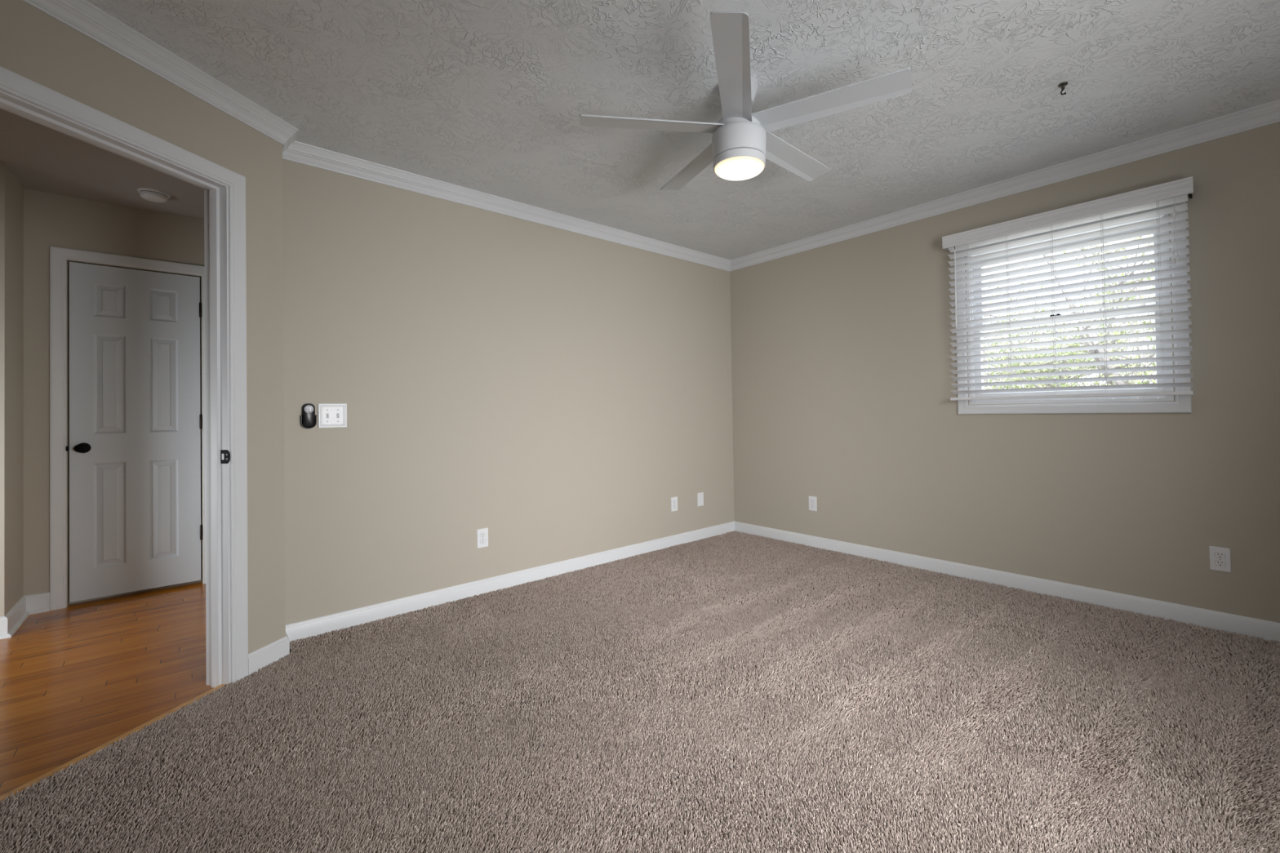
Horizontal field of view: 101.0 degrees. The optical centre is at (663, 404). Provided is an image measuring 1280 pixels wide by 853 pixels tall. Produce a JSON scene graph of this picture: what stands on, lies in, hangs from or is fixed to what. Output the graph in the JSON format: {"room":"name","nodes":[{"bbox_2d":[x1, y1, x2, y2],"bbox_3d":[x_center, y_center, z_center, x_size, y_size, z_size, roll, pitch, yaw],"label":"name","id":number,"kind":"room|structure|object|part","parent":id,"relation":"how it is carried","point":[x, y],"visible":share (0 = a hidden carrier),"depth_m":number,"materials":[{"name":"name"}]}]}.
{"room":"empty bedroom","nodes":[
{"label":"empty bedroom","id":0,"kind":"room"},
{"bbox_2d":[0,160,23,617],"bbox_3d":[-4.261,-0.005,2.324,1.805,2.500,0.540,0,-1,-42],"label":"wall","id":1,"kind":"structure","parent":0,"point":[11,192],"depth_m":2.83,"materials":[{"name":"beige paint"}]},
{"bbox_2d":[0,591,49,639],"bbox_3d":[-4.156,1.149,2.288,1.906,0.108,0.447,0,-1,-42],"label":"baseboard","id":2,"kind":"structure","parent":1,"relation":"attached to","point":[28,605],"depth_m":2.94,"materials":[{"name":"white wood"}]},
{"bbox_2d":[23,188,204,607],"bbox_3d":[-3.355,-0.005,3.424,1.015,2.500,0.120,0,-1,-42],"label":"wall","id":3,"kind":"structure","parent":0,"point":[50,220],"depth_m":3.11,"materials":[{"name":"beige paint"}]},
{"bbox_2d":[49,246,205,610],"bbox_3d":[-3.334,0.134,3.347,0.740,2.140,0.017,0,-1,-42],"label":"door frame","id":4,"kind":"structure","parent":3,"relation":"attached to","point":[58,255],"depth_m":3.12,"materials":[{"name":"white wood"}]},
{"bbox_2d":[66,262,202,602],"bbox_3d":[-3.333,0.159,3.344,0.610,2.040,0.099,0,-1,-42],"label":"door","id":5,"kind":"structure","parent":3,"relation":"in","point":[135,419],"depth_m":3.34,"materials":[{"name":"white paint"}]},
{"bbox_3d":[-3.487,0.262,3.163,0.070,0.053,0.040,0,-1,-42],"label":"knob","id":6,"kind":"part","parent":5,"relation":"part of","materials":[{"name":"black metal"}]},
{"bbox_2d":[0,0,285,653],"bbox_3d":[-1.928,-0.053,1.906,0.250,2.490,1.485,-1,-1,4],"label":"wall","id":7,"kind":"structure","parent":0,"point":[35,46],"depth_m":2.28,"materials":[{"name":"beige paint"}]},
{"bbox_2d":[0,66,248,688],"bbox_3d":[-1.936,0.089,1.796,0.148,2.143,0.953,-1,-1,10],"label":"door frame","id":8,"kind":"structure","parent":7,"relation":"attached to","point":[215,193],"depth_m":2.19,"materials":[{"name":"white wood"}]},
{"bbox_3d":[-1.815,0.216,2.184,0.045,0.057,0.002,-1,-1,10],"label":"strike plate","id":9,"kind":"part","parent":8,"relation":"part of","materials":[{"name":"black metal"}]},
{"bbox_2d":[22,0,1279,271],"bbox_3d":[0.380,-1.296,1.804,4.391,0.080,4.200,0,-1,-42],"label":"trim","id":10,"kind":"structure","parent":7,"relation":"attached to","point":[83,16],"depth_m":2.77,"materials":[{"name":"white wood"}]},
{"bbox_2d":[248,521,1279,675],"bbox_3d":[0.744,1.069,2.067,3.510,0.090,4.200,0,-1,-42],"label":"baseboard","id":11,"kind":"structure","parent":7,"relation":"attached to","point":[1267,630],"depth_m":3.05,"materials":[{"name":"white wood"}]},
{"bbox_2d":[282,159,734,624],"bbox_3d":[-0.662,-0.049,3.735,3.360,2.490,0.114,0,-1,-42],"label":"wall","id":12,"kind":"structure","parent":0,"point":[552,391],"depth_m":3.22,"materials":[{"name":"beige paint"}]},
{"bbox_2d":[300,403,316,428],"bbox_3d":[-1.777,0.057,2.637,0.067,0.127,0.019,0,-1,-42],"label":"remote holder","id":13,"kind":"object","parent":12,"relation":"attached to","point":[305,403],"visible":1,"depth_m":2.63,"materials":[{"name":"black plastic"}]},
{"bbox_2d":[302,404,315,427],"bbox_3d":[-1.774,0.056,2.635,0.053,0.120,0.020,0,-1,-42],"label":"remote control","id":14,"kind":"object","parent":13,"relation":"in","point":[308,410],"visible":1,"depth_m":2.63,"materials":[{"name":"black plastic"}]},
{"bbox_2d":[317,403,346,427],"bbox_3d":[-1.700,0.057,2.708,0.126,0.124,0.016,0,-1,-42],"label":"light switch","id":15,"kind":"object","parent":12,"relation":"attached to","point":[330,415],"visible":1,"depth_m":2.71,"materials":[{"name":"white plastic"}]},
{"bbox_2d":[476,528,488,548],"bbox_3d":[-1.109,0.817,3.227,0.070,0.114,0.007,0,-1,-42],"label":"wall outlet","id":16,"kind":"object","parent":12,"relation":"attached to","point":[482,534],"visible":1,"depth_m":3.22,"materials":[{"name":"white plastic"}]},
{"bbox_2d":[480,533,485,537],"bbox_3d":[-1.107,0.797,3.225,0.034,0.023,0.002,0,-1,-42],"label":"receptacle","id":17,"kind":"object","parent":16,"relation":"attached to","point":[482,535],"depth_m":3.22,"materials":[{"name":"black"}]},
{"bbox_2d":[671,496,677,511],"bbox_3d":[0.086,0.812,4.304,0.070,0.114,0.007,0,-1,-42],"label":"wall outlet","id":18,"kind":"object","parent":12,"relation":"attached to","point":[673,500],"visible":1,"depth_m":4.30,"materials":[{"name":"white plastic"}]},
{"bbox_2d":[697,492,703,506],"bbox_3d":[0.314,0.810,4.510,0.070,0.114,0.006,0,-1,-42],"label":"blank plate","id":19,"kind":"object","parent":12,"relation":"attached to","point":[700,495],"visible":1,"depth_m":4.51,"materials":[{"name":"white plastic"}]},
{"bbox_2d":[0,0,1279,260],"bbox_3d":[-0.854,-1.357,1.784,6.350,0.080,5.920,0,-1,-42],"label":"ceiling","id":20,"kind":"structure","parent":0,"point":[487,96],"depth_m":2.23,"materials":[{"name":"white paint"}]},
{"bbox_2d":[137,187,170,202],"bbox_3d":[-3.043,-1.242,3.147,0.144,0.044,0.144,0,-1,-42],"label":"smoke detector","id":21,"kind":"object","parent":20,"relation":"attached to","point":[149,194],"visible":1,"depth_m":3.12,"materials":[{"name":"white plastic"}]},
{"bbox_2d":[579,10,912,190],"bbox_3d":[0.342,-1.145,2.233,1.223,0.370,1.274,0,-1,-42],"label":"ceiling fan","id":22,"kind":"object","parent":20,"relation":"hanging from","point":[742,140],"visible":1,"depth_m":2.09,"materials":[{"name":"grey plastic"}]},
{"bbox_3d":[-0.051,-1.143,2.153,0.580,0.014,0.118,-1,8,-8],"label":"blade","id":23,"kind":"part","parent":22,"relation":"part of","materials":[{"name":"grey"}]},
{"bbox_3d":[0.155,-1.141,2.530,0.118,0.014,0.580,-11,3,-25],"label":"blade","id":24,"kind":"part","parent":22,"relation":"part of","materials":[{"name":"grey"}]},
{"bbox_3d":[0.244,-1.151,1.841,0.118,0.014,0.580,8,1,10],"label":"blade","id":25,"kind":"part","parent":22,"relation":"part of","materials":[{"name":"grey plastic"}]},
{"bbox_2d":[714,155,764,180],"bbox_3d":[0.314,-0.973,2.198,0.206,0.026,0.206,0,-1,-42],"label":"diffuser","id":26,"kind":"object","parent":22,"relation":"attached to","point":[726,167],"depth_m":2.15,"materials":[{"name":"white glass"}]},
{"bbox_3d":[0.577,-1.149,2.451,0.580,0.014,0.118,0,-10,-44],"label":"blade","id":27,"kind":"part","parent":22,"relation":"part of","materials":[{"name":"grey"}]},
{"bbox_3d":[0.632,-1.155,2.025,0.580,0.014,0.118,-1,-10,28],"label":"blade","id":28,"kind":"part","parent":22,"relation":"part of","materials":[{"name":"grey plastic"}]},
{"bbox_2d":[1057,81,1067,94],"bbox_3d":[1.683,-1.329,2.224,0.034,0.046,0.034,0,-1,-42],"label":"ceiling hook","id":29,"kind":"object","parent":20,"relation":"attached to","point":[1062,85],"visible":1,"depth_m":2.22,"materials":[{"name":"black metal"}]},
{"bbox_2d":[0,532,1279,852],"bbox_3d":[-0.849,1.178,1.752,6.300,0.090,5.870,0,-1,-42],"label":"floor","id":30,"kind":"structure","parent":0,"point":[76,678],"depth_m":2.10,"materials":[{"name":"carpet"}]},
{"bbox_2d":[0,684,225,802],"bbox_3d":[-1.887,1.165,1.776,0.048,0.031,0.813,-1,-1,10],"label":"threshold","id":31,"kind":"object","parent":30,"relation":"on","point":[122,736],"visible":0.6,"depth_m":1.77,"materials":[{"name":"brown wood"}]},
{"bbox_2d":[0,530,1279,852],"bbox_3d":[0.288,1.111,1.927,4.365,0.014,3.784,0,-1,-42],"label":"carpet","id":32,"kind":"structure","parent":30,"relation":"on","point":[1040,775],"depth_m":1.81,"materials":[{"name":"beige carpet"}]},
{"bbox_2d":[729,121,1279,622],"bbox_3d":[2.043,-0.097,3.347,0.140,2.490,4.314,0,-1,-42],"label":"wall","id":33,"kind":"structure","parent":0,"point":[842,367],"depth_m":3.14,"materials":[{"name":"beige paint"}]},
{"bbox_2d":[808,496,817,511],"bbox_3d":[1.182,0.788,4.196,0.007,0.114,0.070,0,-1,-42],"label":"wall outlet","id":34,"kind":"object","parent":33,"relation":"attached to","point":[812,500],"visible":1,"depth_m":4.19,"materials":[{"name":"white plastic"}]},
{"bbox_2d":[955,201,1191,413],"bbox_3d":[2.294,-0.491,3.055,0.156,1.084,1.064,0,-1,-42],"label":"window","id":35,"kind":"structure","parent":33,"relation":"in","point":[1183,403],"depth_m":2.90,"materials":[{"name":"white plastic"}]},
{"bbox_2d":[942,176,1194,400],"bbox_3d":[2.203,-0.561,2.979,0.112,1.048,1.134,0,-1,-42],"label":"window blind","id":36,"kind":"object","parent":35,"relation":"attached to","point":[1177,191],"visible":1,"depth_m":2.88,"materials":[{"name":"white plastic"}]},
{"bbox_3d":[1.914,-0.525,3.286,0.050,0.976,0.010,0,-1,-42],"label":"ladder cord","id":37,"kind":"part","parent":36,"relation":"part of","materials":[{"name":"white fabric"}]},
{"bbox_3d":[2.053,-0.529,3.132,0.050,0.976,0.009,0,-1,-42],"label":"ladder cord","id":38,"kind":"part","parent":36,"relation":"part of","materials":[{"name":"white fabric"}]},
{"bbox_3d":[2.199,-0.533,2.970,0.050,0.976,0.009,0,-1,-42],"label":"ladder cord","id":39,"kind":"part","parent":36,"relation":"part of","materials":[{"name":"white fabric"}]},
{"bbox_3d":[2.205,-0.046,2.965,0.051,0.018,1.092,0,-1,-42],"label":"rail","id":40,"kind":"part","parent":36,"relation":"part of","materials":[{"name":"white plastic"}]},
{"bbox_3d":[2.346,-0.538,2.807,0.050,0.976,0.010,0,-1,-42],"label":"ladder cord","id":41,"kind":"part","parent":36,"relation":"part of","materials":[{"name":"white fabric"}]},
{"bbox_3d":[2.492,-0.542,2.645,0.050,0.976,0.010,0,-1,-42],"label":"ladder cord","id":42,"kind":"part","parent":36,"relation":"part of","materials":[{"name":"white fabric"}]},
{"bbox_3d":[2.501,-0.875,2.579,0.004,0.298,0.010,-1,-1,3],"label":"pull cord","id":43,"kind":"part","parent":36,"relation":"part of","materials":[{"name":"white plastic"}]},
{"bbox_3d":[2.313,-0.716,3.079,0.034,0.477,0.904,0,-1,-42],"label":"sash","id":44,"kind":"part","parent":35,"relation":"part of","materials":[{"name":"white plastic"}]},
{"bbox_3d":[2.287,-0.270,3.042,0.034,0.486,0.904,0,-1,-42],"label":"sash","id":45,"kind":"part","parent":35,"relation":"part of","materials":[{"name":"white plastic"}]},
{"bbox_2d":[1208,546,1231,572],"bbox_3d":[2.676,0.745,2.538,0.007,0.114,0.070,0,-1,-42],"label":"wall outlet","id":46,"kind":"object","parent":33,"relation":"attached to","point":[1220,557],"visible":1,"depth_m":2.54,"materials":[{"name":"white plastic"}]},
{"bbox_2d":[1214,560,1225,566],"bbox_3d":[2.675,0.764,2.536,0.002,0.023,0.034,0,-1,-42],"label":"receptacle","id":47,"kind":"object","parent":46,"relation":"attached to","point":[1217,563],"depth_m":2.54,"materials":[{"name":"white plastic"}]},
{"bbox_2d":[1214,552,1225,558],"bbox_3d":[2.674,0.725,2.537,0.002,0.023,0.034,0,-1,-42],"label":"receptacle","id":48,"kind":"object","parent":46,"relation":"attached to","point":[1217,555],"depth_m":2.54,"materials":[{"name":"white plastic"}]},
{"label":"outside","id":49,"kind":"structure","parent":0,"visible":0},
{"bbox_3d":[23.084,4.152,24.949,59.700,0.200,60.000,0,-1,-42],"label":"ground","id":50,"kind":"structure","parent":49,"visible":0},
{"bbox_2d":[982,289,1140,400],"bbox_3d":[16.076,-0.434,22.738,10.930,9.182,7.574,0,-1,-42],"label":"tree","id":51,"kind":"object","parent":50,"relation":"on","point":[1015,290],"visible":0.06,"depth_m":22.59,"materials":[{"name":"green plant"}]},
{"bbox_2d":[982,250,1154,401],"bbox_3d":[11.771,-0.406,16.370,8.545,9.121,8.232,-2,-1,43],"label":"tree","id":52,"kind":"object","parent":50,"relation":"on","point":[1067,376],"visible":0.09,"depth_m":15.00,"materials":[{"name":"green plant"}]},
{"bbox_2d":[982,235,1156,401],"bbox_3d":[6.157,-0.926,7.877,9.037,10.126,7.560,-1,-1,-8],"label":"tree","id":53,"kind":"object","parent":50,"relation":"on","point":[1094,343],"visible":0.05,"depth_m":7.41,"materials":[{"name":"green plant"}]}
]}

